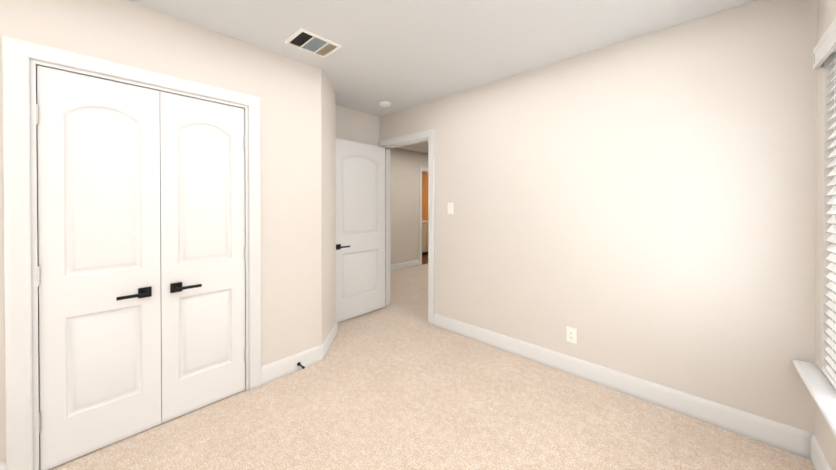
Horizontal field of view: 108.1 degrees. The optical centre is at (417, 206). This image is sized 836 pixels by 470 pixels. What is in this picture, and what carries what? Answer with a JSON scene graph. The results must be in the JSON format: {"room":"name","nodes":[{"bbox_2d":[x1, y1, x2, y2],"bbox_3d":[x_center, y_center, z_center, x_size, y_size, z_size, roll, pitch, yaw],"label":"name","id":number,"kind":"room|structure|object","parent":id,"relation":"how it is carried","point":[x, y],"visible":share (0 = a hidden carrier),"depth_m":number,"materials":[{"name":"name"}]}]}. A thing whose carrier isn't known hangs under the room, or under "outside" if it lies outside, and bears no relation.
{"room":"empty bedroom","nodes":[
{"label":"empty bedroom","id":0,"kind":"room"},
{"bbox_2d":[0,0,321,461],"bbox_3d":[-1.791,0.076,1.597,0.120,2.450,2.730,0,1,43],"label":"wall","id":1,"kind":"structure","parent":0,"point":[287,90],"depth_m":2.22,"materials":[{"name":"beige paint"}]},
{"bbox_2d":[36,65,160,469],"bbox_3d":[-1.678,0.305,1.624,0.095,1.979,0.461,0,1,43],"label":"closet door","id":2,"kind":"structure","parent":1,"relation":"in","point":[99,275],"depth_m":1.61,"materials":[{"name":"white paint"}]},
{"bbox_2d":[2,35,260,469],"bbox_3d":[-1.570,0.295,1.840,0.132,2.010,0.955,0,1,43],"label":"door frame","id":3,"kind":"structure","parent":1,"relation":"attached to","point":[34,63],"depth_m":1.46,"materials":[{"name":"white wood"}]},
{"bbox_2d":[159,91,245,422],"bbox_3d":[-1.361,0.302,1.963,0.095,1.979,0.461,0,1,43],"label":"closet door","id":4,"kind":"structure","parent":1,"relation":"in","point":[202,219],"depth_m":1.95,"materials":[{"name":"white paint"}]},
{"bbox_2d":[0,313,831,469],"bbox_3d":[-0.580,1.236,1.307,3.475,0.135,3.950,0,1,43],"label":"baseboard","id":5,"kind":"structure","parent":1,"relation":"attached to","point":[794,440],"depth_m":2.07,"materials":[{"name":"white wood"}]},
{"bbox_2d":[321,70,335,342],"bbox_3d":[-0.866,0.068,2.848,0.085,2.450,0.594,0,0,-2],"label":"wall","id":6,"kind":"structure","parent":0,"point":[328,196],"depth_m":2.78,"materials":[{"name":"beige paint"}]},
{"bbox_2d":[336,105,378,145],"bbox_3d":[-0.836,0.062,3.655,0.120,2.450,1.100,0,1,43],"label":"wall","id":7,"kind":"structure","parent":0,"point":[356,126],"depth_m":3.66,"materials":[{"name":"beige paint"}]},
{"bbox_2d":[379,116,381,140],"bbox_3d":[-0.438,0.060,3.953,0.055,2.450,0.120,0,1,43],"label":"wall","id":8,"kind":"structure","parent":0,"point":[380,128],"depth_m":3.91,"materials":[{"name":"beige paint"}]},
{"bbox_2d":[390,148,427,264],"bbox_3d":[-0.776,0.048,5.783,0.120,2.450,4.050,0,1,43],"label":"wall","id":9,"kind":"structure","parent":0,"point":[405,165],"depth_m":6.23,"materials":[{"name":"beige paint"}]},
{"bbox_2d":[390,259,419,271],"bbox_3d":[-1.038,1.208,5.413,0.014,0.135,3.140,0,1,43],"label":"baseboard","id":10,"kind":"structure","parent":9,"relation":"attached to","point":[403,265],"depth_m":6.20,"materials":[{"name":"white wood"}]},
{"bbox_2d":[419,167,427,264],"bbox_3d":[0.321,0.199,6.949,0.148,2.132,0.984,0,1,43],"label":"door frame","id":11,"kind":"structure","parent":9,"relation":"attached to","point":[423,169],"depth_m":6.56,"materials":[{"name":"white wood"}]},
{"bbox_2d":[422,172,427,220],"bbox_3d":[0.531,0.032,8.094,1.130,2.450,0.050,0,1,43],"label":"wall","id":12,"kind":"structure","parent":0,"point":[424,196],"depth_m":8.38,"materials":[{"name":"paint"}]},
{"bbox_2d":[422,254,427,263],"bbox_3d":[-0.068,1.256,7.389,1.230,0.012,1.810,0,1,43],"label":"floor","id":13,"kind":"structure","parent":0,"point":[424,259],"depth_m":7.20,"materials":[{"name":"brown wood"}]},
{"bbox_2d":[422,224,425,254],"bbox_3d":[-0.171,0.833,7.770,0.535,0.827,0.440,0,1,43],"label":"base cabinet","id":14,"kind":"object","parent":13,"relation":"on","point":[424,237],"depth_m":7.76,"materials":[{"name":"beige wood"}]},
{"bbox_2d":[426,224,427,254],"bbox_3d":[0.138,0.831,8.100,0.535,0.827,0.465,0,1,43],"label":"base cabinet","id":15,"kind":"object","parent":13,"relation":"on","point":[426,224],"depth_m":7.82,"materials":[{"name":"beige wood"}]},
{"bbox_2d":[48,263,813,469],"bbox_3d":[0.308,1.335,3.935,7.000,0.100,9.600,0,1,43],"label":"floor carpet","id":16,"kind":"object","parent":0,"point":[399,382],"depth_m":1.83,"materials":[{"name":"beige carpet"}]},
{"bbox_2d":[128,0,755,153],"bbox_3d":[0.308,-1.214,3.918,7.000,0.100,9.600,0,1,43],"label":"ceiling","id":17,"kind":"structure","parent":0,"point":[399,55],"depth_m":1.99,"materials":[{"name":"white paint"}]},
{"bbox_2d":[284,28,342,57],"bbox_3d":[-0.737,-1.147,2.143,0.250,0.010,0.310,0,1,43],"label":"ceiling vent","id":18,"kind":"object","parent":17,"relation":"in","point":[309,41],"visible":1,"depth_m":2.13,"materials":[{"name":"white plastic"}]},
{"bbox_2d":[379,101,390,106],"bbox_3d":[-0.367,-1.144,3.395,0.132,0.034,0.132,0,1,43],"label":"smoke detector","id":19,"kind":"object","parent":17,"relation":"attached to","point":[384,103],"visible":1,"depth_m":3.35,"materials":[{"name":"white plastic"}]},
{"bbox_2d":[382,0,817,432],"bbox_3d":[0.889,0.069,2.711,3.580,2.450,0.120,0,1,43],"label":"wall","id":20,"kind":"structure","parent":0,"point":[643,207],"depth_m":2.00,"materials":[{"name":"beige paint"}]},
{"bbox_2d":[378,129,433,325],"bbox_3d":[-0.124,0.221,3.660,0.939,2.132,0.157,0,1,43],"label":"door frame","id":21,"kind":"structure","parent":20,"relation":"attached to","point":[411,137],"depth_m":3.40,"materials":[{"name":"white wood"}]},
{"bbox_2d":[336,138,384,322],"bbox_3d":[-0.682,0.261,3.582,0.155,2.027,0.769,0,1,42],"label":"entry door","id":22,"kind":"structure","parent":21,"relation":"attached to","point":[360,228],"depth_m":3.56,"materials":[{"name":"white paint"}]},
{"bbox_2d":[448,203,452,213],"bbox_3d":[0.333,0.016,3.141,0.075,0.118,0.013,0,1,43],"label":"switch plate","id":23,"kind":"object","parent":20,"relation":"attached to","point":[450,208],"visible":1,"depth_m":3.13,"materials":[{"name":"white plastic"}]},
{"bbox_2d":[566,326,576,343],"bbox_3d":[1.188,0.996,2.349,0.075,0.118,0.010,0,1,43],"label":"wall outlet plate","id":24,"kind":"object","parent":20,"relation":"attached to","point":[571,335],"visible":1,"depth_m":2.34,"materials":[{"name":"white plastic"}]},
{"bbox_2d":[814,0,835,446],"bbox_3d":[2.052,0.077,1.451,0.160,2.450,0.130,0,1,43],"label":"wall","id":25,"kind":"structure","parent":0,"point":[822,208],"depth_m":1.47,"materials":[{"name":"beige paint"}]},
{"bbox_2d":[821,413,835,469],"bbox_3d":[1.687,1.062,1.067,0.160,0.485,0.940,0,1,43],"label":"wall","id":26,"kind":"structure","parent":0,"point":[828,442],"depth_m":1.38,"materials":[{"name":"beige paint"}]},
{"bbox_2d":[792,359,835,436],"bbox_3d":[1.630,0.808,1.119,0.160,0.022,1.120,0,1,43],"label":"window sill","id":27,"kind":"structure","parent":26,"relation":"on","point":[819,386],"depth_m":1.33,"materials":[{"name":"white wood"}]},
{"bbox_2d":[825,0,835,31],"bbox_3d":[1.687,-0.956,1.054,0.160,0.378,0.940,0,1,43],"label":"wall","id":28,"kind":"structure","parent":0,"point":[830,11],"depth_m":1.40,"materials":[{"name":"beige paint"}]},
{"bbox_2d":[813,18,835,68],"bbox_3d":[1.635,-0.722,1.104,0.080,0.100,0.980,0,1,43],"label":"blind valance","id":29,"kind":"object","parent":28,"relation":"attached to","point":[824,48],"visible":1,"depth_m":1.36,"materials":[{"name":"white wood"}]},
{"bbox_2d":[822,57,835,388],"bbox_3d":[1.645,0.040,1.099,0.044,1.505,0.930,0,1,43],"label":"window blind slats","id":30,"kind":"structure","parent":29,"relation":"hanging from","point":[829,370],"depth_m":1.40,"materials":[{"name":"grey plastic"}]}
]}

